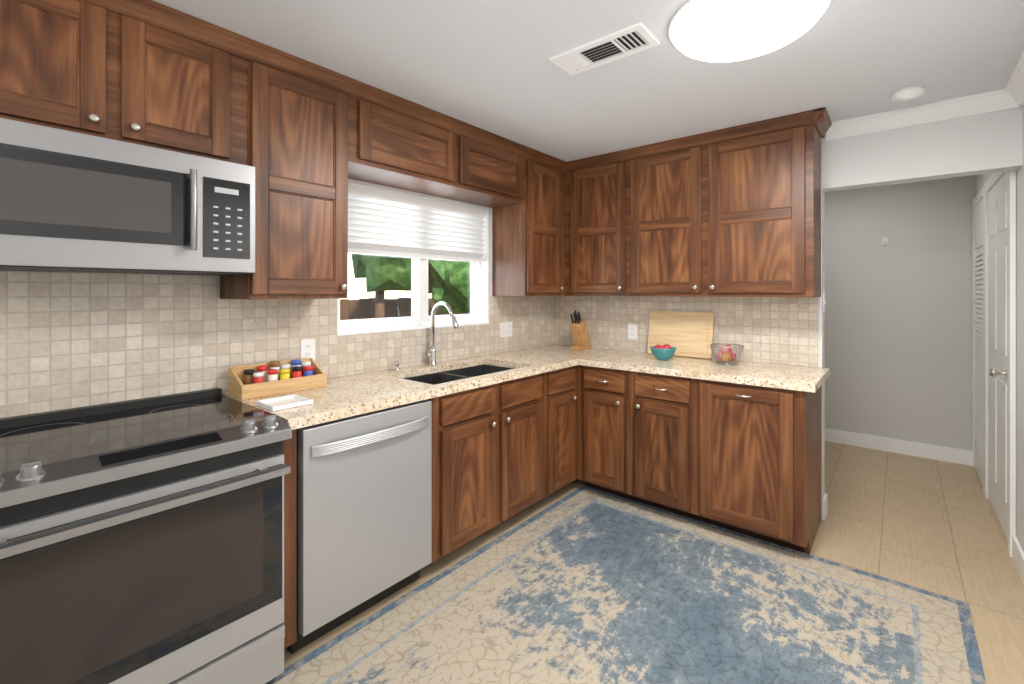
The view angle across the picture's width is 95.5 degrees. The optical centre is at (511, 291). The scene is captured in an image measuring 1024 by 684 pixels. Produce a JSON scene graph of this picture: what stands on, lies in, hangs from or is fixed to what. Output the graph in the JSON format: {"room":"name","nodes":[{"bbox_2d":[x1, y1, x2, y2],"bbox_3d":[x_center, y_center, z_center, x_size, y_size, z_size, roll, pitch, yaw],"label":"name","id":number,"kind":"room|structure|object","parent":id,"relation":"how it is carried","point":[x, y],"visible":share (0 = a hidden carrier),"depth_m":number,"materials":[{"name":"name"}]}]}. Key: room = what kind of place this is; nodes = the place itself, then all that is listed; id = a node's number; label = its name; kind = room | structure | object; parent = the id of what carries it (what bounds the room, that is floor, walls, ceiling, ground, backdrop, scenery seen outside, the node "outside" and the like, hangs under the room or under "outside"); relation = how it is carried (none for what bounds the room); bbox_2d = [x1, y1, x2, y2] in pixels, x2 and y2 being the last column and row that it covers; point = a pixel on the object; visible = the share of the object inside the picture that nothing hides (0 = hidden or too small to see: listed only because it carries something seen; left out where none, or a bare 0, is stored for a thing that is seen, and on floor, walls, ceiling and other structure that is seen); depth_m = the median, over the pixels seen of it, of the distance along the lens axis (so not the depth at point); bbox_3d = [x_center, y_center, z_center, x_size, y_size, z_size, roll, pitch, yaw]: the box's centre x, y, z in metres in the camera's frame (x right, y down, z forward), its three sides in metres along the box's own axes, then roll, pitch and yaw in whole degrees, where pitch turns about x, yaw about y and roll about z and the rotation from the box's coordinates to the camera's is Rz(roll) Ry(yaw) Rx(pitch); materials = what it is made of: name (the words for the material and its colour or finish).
{"room":"kitchen","nodes":[
{"label":"kitchen","id":0,"kind":"room"},
{"bbox_2d":[0,178,553,394],"bbox_3d":[-1.059,0.190,2.453,0.150,2.360,4.520,0,0,40],"label":"wall","id":1,"kind":"structure","parent":0,"point":[454,201],"depth_m":3.02,"materials":[{"name":"white paint"}]},
{"bbox_2d":[0,0,119,140],"bbox_3d":[-1.556,-0.740,1.480,0.329,0.500,0.390,0,0,40],"label":"upper cabinet","id":2,"kind":"object","parent":1,"relation":"attached to","point":[60,59],"depth_m":1.44,"materials":[{"name":"brown wood"}]},
{"bbox_2d":[120,0,247,165],"bbox_3d":[-1.298,-0.740,1.790,0.329,0.500,0.416,0,0,40],"label":"upper cabinet","id":3,"kind":"object","parent":1,"relation":"attached to","point":[184,77],"depth_m":1.67,"materials":[{"name":"brown wood"}]},
{"bbox_2d":[0,118,254,275],"bbox_3d":[-1.367,-0.277,1.613,0.448,0.411,0.760,0,0,40],"label":"microwave","id":4,"kind":"object","parent":3,"relation":"attached to","point":[70,201],"visible":1,"depth_m":1.48,"materials":[{"name":"silver metal"}]},
{"bbox_2d":[0,271,555,417],"bbox_3d":[-0.716,0.250,2.739,0.008,0.640,3.399,0,0,40],"label":"tile backsplash","id":5,"kind":"structure","parent":1,"relation":"attached to","point":[71,340],"depth_m":1.90,"materials":[{"name":"beige tile"}]},
{"bbox_2d":[301,339,314,360],"bbox_3d":[-1.030,0.295,2.351,0.007,0.114,0.074,0,0,40],"label":"electrical outlet","id":6,"kind":"object","parent":5,"relation":"attached to","point":[307,348],"visible":0.94,"depth_m":2.35,"materials":[{"name":"white plastic"}]},
{"bbox_2d":[500,322,511,337],"bbox_3d":[-0.043,0.285,3.533,0.007,0.114,0.144,0,0,40],"label":"electrical outlet","id":7,"kind":"object","parent":5,"relation":"attached to","point":[505,329],"visible":1,"depth_m":3.52,"materials":[{"name":"white plastic"}]},
{"bbox_2d":[220,38,355,298],"bbox_3d":[-1.025,-0.480,2.117,0.329,1.020,0.436,0,0,40],"label":"upper cabinet","id":8,"kind":"object","parent":1,"relation":"attached to","point":[298,107],"depth_m":1.99,"materials":[{"name":"brown wood"}]},
{"bbox_2d":[348,77,463,195],"bbox_3d":[-0.661,-0.804,2.552,0.329,0.372,0.698,0,0,40],"label":"upper cabinet","id":9,"kind":"object","parent":1,"relation":"attached to","point":[394,141],"depth_m":2.44,"materials":[{"name":"brown wood"}]},
{"bbox_2d":[337,181,489,335],"bbox_3d":[-0.601,-0.185,2.982,0.147,0.839,1.199,0,0,40],"label":"window","id":10,"kind":"structure","parent":1,"relation":"in","point":[420,319],"depth_m":3.02,"materials":[{"name":"white plastic"}]},
{"bbox_2d":[348,184,485,261],"bbox_3d":[-0.588,-0.406,2.971,0.050,0.375,1.170,0,0,40],"label":"window blind","id":11,"kind":"object","parent":10,"relation":"attached to","point":[383,223],"visible":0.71,"depth_m":2.90,"materials":[{"name":"white plastic"}]},
{"bbox_2d":[436,122,527,207],"bbox_3d":[-0.228,-0.804,3.072,0.329,0.372,0.655,0,0,40],"label":"upper cabinet","id":12,"kind":"object","parent":1,"relation":"attached to","point":[495,167],"depth_m":2.98,"materials":[{"name":"brown wood"}]},
{"bbox_2d":[492,148,563,295],"bbox_3d":[0.120,-0.480,3.488,0.329,1.020,0.430,0,0,40],"label":"upper cabinet","id":13,"kind":"object","parent":1,"relation":"attached to","point":[528,239],"depth_m":3.36,"materials":[{"name":"brown wood"}]},
{"bbox_2d":[153,0,1023,161],"bbox_3d":[0.573,-1.020,2.185,3.300,0.060,6.500,0,0,40],"label":"ceiling","id":14,"kind":"structure","parent":0,"point":[488,65],"depth_m":2.00,"materials":[{"name":"white paint"}]},
{"bbox_2d":[549,22,659,74],"bbox_3d":[0.371,-0.984,1.904,0.410,0.011,0.180,0,0,40],"label":"ceiling vent","id":15,"kind":"object","parent":14,"relation":"in","point":[628,41],"visible":1,"depth_m":1.89,"materials":[{"name":"white metal"}]},
{"bbox_2d":[668,0,831,61],"bbox_3d":[0.839,-0.941,1.677,0.524,0.097,0.524,0,0,40],"label":"ceiling light","id":16,"kind":"object","parent":14,"relation":"attached to","point":[720,30],"visible":1,"depth_m":1.60,"materials":[{"name":"white glass"}]},
{"bbox_2d":[891,86,924,102],"bbox_3d":[1.955,-0.971,2.296,0.130,0.038,0.130,0,0,40],"label":"smoke detector","id":17,"kind":"object","parent":14,"relation":"attached to","point":[911,93],"visible":1,"depth_m":2.26,"materials":[{"name":"white plastic"}]},
{"bbox_2d":[284,441,1023,683],"bbox_3d":[0.573,1.400,2.185,3.300,0.060,6.500,0,0,40],"label":"floor","id":18,"kind":"structure","parent":0,"point":[931,525],"depth_m":2.57,"materials":[{"name":"tile"}]},
{"bbox_2d":[0,388,291,683],"bbox_3d":[-1.253,0.895,1.518,0.726,0.950,0.776,0,0,40],"label":"range","id":19,"kind":"object","parent":18,"relation":"on","point":[141,540],"visible":1,"depth_m":1.36,"materials":[{"name":"silver metal"}]},
{"bbox_2d":[287,400,431,653],"bbox_3d":[-0.789,0.936,2.120,0.651,0.868,0.613,0,0,40],"label":"dishwasher","id":20,"kind":"object","parent":18,"relation":"on","point":[364,512],"visible":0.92,"depth_m":1.88,"materials":[{"name":"silver metal"}]},
{"bbox_2d":[429,381,508,564],"bbox_3d":[-0.445,0.933,2.576,0.628,0.872,0.505,0,0,40],"label":"base cabinet","id":21,"kind":"object","parent":18,"relation":"on","point":[470,428],"depth_m":2.37,"materials":[{"name":"brown wood"}]},
{"bbox_2d":[225,302,613,429],"bbox_3d":[-0.210,0.366,2.849,0.625,0.615,2.582,0,0,40],"label":"countertop","id":22,"kind":"structure","parent":21,"relation":"in","point":[337,398],"depth_m":2.42,"materials":[{"name":"stone"}]},
{"bbox_2d":[229,358,325,399],"bbox_3d":[-1.068,0.388,2.138,0.150,0.133,0.375,0,0,40],"label":"spice rack","id":23,"kind":"object","parent":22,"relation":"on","point":[252,381],"visible":1,"depth_m":2.09,"materials":[{"name":"brown wood"}]},
{"bbox_2d":[256,394,312,410],"bbox_3d":[-0.919,0.446,1.880,0.160,0.016,0.160,0,0,40],"label":"dish","id":24,"kind":"object","parent":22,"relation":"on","point":[282,402],"visible":1,"depth_m":1.87,"materials":[{"name":"white ceramic"}]},
{"bbox_2d":[394,360,399,370],"bbox_3d":[-0.668,0.426,2.699,0.032,0.056,0.032,0,0,40],"label":"soap dispenser","id":25,"kind":"object","parent":22,"relation":"on","point":[396,362],"depth_m":2.69,"materials":[{"name":"silver metal"}]},
{"bbox_2d":[426,302,458,365],"bbox_3d":[-0.423,0.257,2.838,0.252,0.396,0.070,0,0,40],"label":"faucet","id":26,"kind":"object","parent":22,"relation":"on","point":[431,353],"depth_m":2.89,"materials":[{"name":"silver metal"}]},
{"bbox_2d":[570,310,590,349],"bbox_3d":[0.539,0.299,3.690,0.090,0.310,0.193,0,0,40],"label":"knife block","id":27,"kind":"object","parent":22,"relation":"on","point":[579,331],"visible":1,"depth_m":3.65,"materials":[{"name":"brown wood"}]},
{"bbox_2d":[509,371,552,518],"bbox_3d":[-0.168,0.933,2.909,0.628,0.872,0.540,0,0,40],"label":"base cabinet","id":28,"kind":"object","parent":18,"relation":"on","point":[530,397],"depth_m":2.76,"materials":[{"name":"brown wood"}]},
{"bbox_2d":[553,366,572,492],"bbox_3d":[0.080,0.933,3.206,0.628,0.872,0.445,0,0,40],"label":"base cabinet","id":29,"kind":"object","parent":18,"relation":"on","point":[562,378],"depth_m":3.03,"materials":[{"name":"brown wood"}]},
{"bbox_2d":[585,366,636,500],"bbox_3d":[0.806,0.933,3.272,0.445,0.872,0.628,0,0,40],"label":"base cabinet","id":30,"kind":"object","parent":18,"relation":"on","point":[610,394],"depth_m":3.01,"materials":[{"name":"brown wood"}]},
{"bbox_2d":[265,485,985,683],"bbox_3d":[0.100,1.365,1.274,1.940,0.008,3.595,0,0,40],"label":"rug","id":31,"kind":"object","parent":18,"relation":"on","point":[583,584],"visible":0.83,"depth_m":1.94,"materials":[{"name":"blue fabric"}]},
{"bbox_2d":[637,372,704,521],"bbox_3d":[1.088,0.933,3.036,0.500,0.872,0.628,0,0,40],"label":"base cabinet","id":32,"kind":"object","parent":18,"relation":"on","point":[670,409],"depth_m":2.76,"materials":[{"name":"brown wood"}]},
{"bbox_2d":[705,380,821,553],"bbox_3d":[1.436,0.933,2.746,0.587,0.872,0.628,0,0,40],"label":"base cabinet","id":33,"kind":"object","parent":18,"relation":"on","point":[742,459],"depth_m":2.47,"materials":[{"name":"brown wood"}]},
{"bbox_2d":[577,350,829,392],"bbox_3d":[1.166,0.475,2.950,1.350,0.040,0.660,0,0,40],"label":"countertop","id":34,"kind":"structure","parent":33,"relation":"in","point":[781,376],"depth_m":2.77,"materials":[{"name":"stone"}]},
{"bbox_2d":[650,344,675,359],"bbox_3d":[1.014,0.402,3.120,0.170,0.105,0.170,0,0,40],"label":"bowl","id":35,"kind":"object","parent":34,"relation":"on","point":[663,352],"visible":0.98,"depth_m":3.07,"materials":[{"name":"teal ceramic"}]},
{"bbox_2d":[647,311,713,358],"bbox_3d":[1.188,0.296,3.297,0.450,0.314,0.070,0,0,40],"label":"cutting board","id":36,"kind":"object","parent":34,"relation":"on","point":[687,334],"visible":0.98,"depth_m":3.27,"materials":[{"name":"brown wood"}]},
{"bbox_2d":[710,343,743,364],"bbox_3d":[1.357,0.394,2.938,0.200,0.120,0.200,0,0,40],"label":"fruit basket","id":37,"kind":"object","parent":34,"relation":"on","point":[725,355],"visible":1,"depth_m":2.90,"materials":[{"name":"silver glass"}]},
{"bbox_2d":[624,107,1021,505],"bbox_3d":[1.471,0.190,3.207,2.770,2.360,0.120,0,0,40],"label":"wall","id":38,"kind":"structure","parent":0,"point":[986,143],"depth_m":2.53,"materials":[{"name":"white paint"}]},
{"bbox_2d":[568,149,627,295],"bbox_3d":[0.707,-0.480,3.550,0.537,1.020,0.329,0,0,40],"label":"upper cabinet","id":39,"kind":"object","parent":38,"relation":"attached to","point":[597,185],"depth_m":3.40,"materials":[{"name":"brown wood"}]},
{"bbox_2d":[628,132,707,296],"bbox_3d":[1.113,-0.480,3.211,0.520,1.020,0.329,0,0,40],"label":"upper cabinet","id":40,"kind":"object","parent":38,"relation":"attached to","point":[668,180],"depth_m":3.07,"materials":[{"name":"brown wood"}]},
{"bbox_2d":[556,296,817,366],"bbox_3d":[1.119,0.243,3.417,1.899,0.422,0.008,0,0,40],"label":"tile backsplash","id":41,"kind":"structure","parent":38,"relation":"attached to","point":[777,330],"depth_m":3.14,"materials":[{"name":"beige tile"}]},
{"bbox_2d":[628,324,636,338],"bbox_3d":[0.925,0.305,3.567,0.074,0.114,0.007,0,0,40],"label":"electrical outlet","id":42,"kind":"object","parent":41,"relation":"attached to","point":[632,331],"visible":1,"depth_m":3.57,"materials":[{"name":"white plastic"}]},
{"bbox_2d":[708,109,823,296],"bbox_3d":[1.535,-0.480,2.859,0.579,1.020,0.329,0,0,40],"label":"upper cabinet","id":43,"kind":"object","parent":38,"relation":"attached to","point":[734,211],"depth_m":2.71,"materials":[{"name":"brown wood"}]},
{"bbox_2d":[823,293,825,311],"bbox_3d":[1.910,0.062,2.841,0.011,0.115,0.070,0,0,40],"label":"light switch","id":44,"kind":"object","parent":38,"relation":"attached to","point":[824,301],"depth_m":2.83,"materials":[{"name":"white plastic"}]},
{"bbox_2d":[825,175,975,450],"bbox_3d":[2.970,0.190,4.301,1.870,2.360,0.120,0,0,40],"label":"wall","id":45,"kind":"structure","parent":0,"point":[898,334],"depth_m":3.94,"materials":[{"name":"grey paint"}]},
{"bbox_2d":[882,237,887,244],"bbox_3d":[3.205,-0.440,3.998,0.040,0.060,0.042,0,0,40],"label":"hook","id":46,"kind":"object","parent":45,"relation":"attached to","point":[884,240],"visible":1,"depth_m":4.01,"materials":[{"name":"white plastic"}]},
{"bbox_2d":[976,105,1023,551],"bbox_3d":[1.748,0.190,1.283,0.120,2.360,6.320,0,0,40],"label":"wall","id":47,"kind":"structure","parent":0,"point":[981,179],"depth_m":2.33,"materials":[{"name":"white paint"}]},
{"bbox_2d":[822,428,1023,583],"bbox_3d":[0.991,1.312,1.836,1.749,0.115,6.199,0,0,40],"label":"baseboard","id":48,"kind":"structure","parent":47,"relation":"attached to","point":[946,454],"depth_m":3.86,"materials":[{"name":"white wood"}]},
{"bbox_2d":[825,51,1023,140],"bbox_3d":[0.783,-0.947,0.845,0.800,0.084,4.390,0,0,40],"label":"crown molding","id":49,"kind":"structure","parent":47,"relation":"attached to","point":[1010,95],"depth_m":2.44,"materials":[{"name":"white paint"}]},
{"bbox_2d":[972,187,983,492],"bbox_3d":[3.422,0.325,3.402,0.020,2.090,0.660,0,0,40],"label":"door","id":50,"kind":"structure","parent":47,"relation":"in","point":[978,332],"depth_m":3.47,"materials":[{"name":"white wood"}]},
{"bbox_2d":[984,170,1015,556],"bbox_3d":[2.868,0.320,2.784,0.080,2.100,0.960,0,0,40],"label":"hall door","id":51,"kind":"structure","parent":47,"relation":"in","point":[1000,341],"depth_m":2.66,"materials":[{"name":"white wood"}]},
{"label":"outside","id":52,"kind":"structure","parent":0,"visible":0},
{"bbox_3d":[-4.106,1.720,9.736,13.840,0.100,21.000,0,0,40],"label":"ground","id":53,"kind":"structure","parent":52,"visible":0},
{"bbox_2d":[340,298,458,319],"bbox_3d":[-2.550,0.900,11.296,0.030,1.540,10.390,0,0,40],"label":"fence","id":54,"kind":"object","parent":53,"relation":"on","point":[362,305],"depth_m":10.54,"materials":[{"name":"brown wood"}]},
{"bbox_2d":[351,253,469,317],"bbox_3d":[-1.318,-0.307,9.667,2.671,3.955,5.594,0,0,40],"label":"tree","id":55,"kind":"object","parent":53,"relation":"on","point":[393,270],"depth_m":7.89,"materials":[{"name":"green plant"}]}
]}

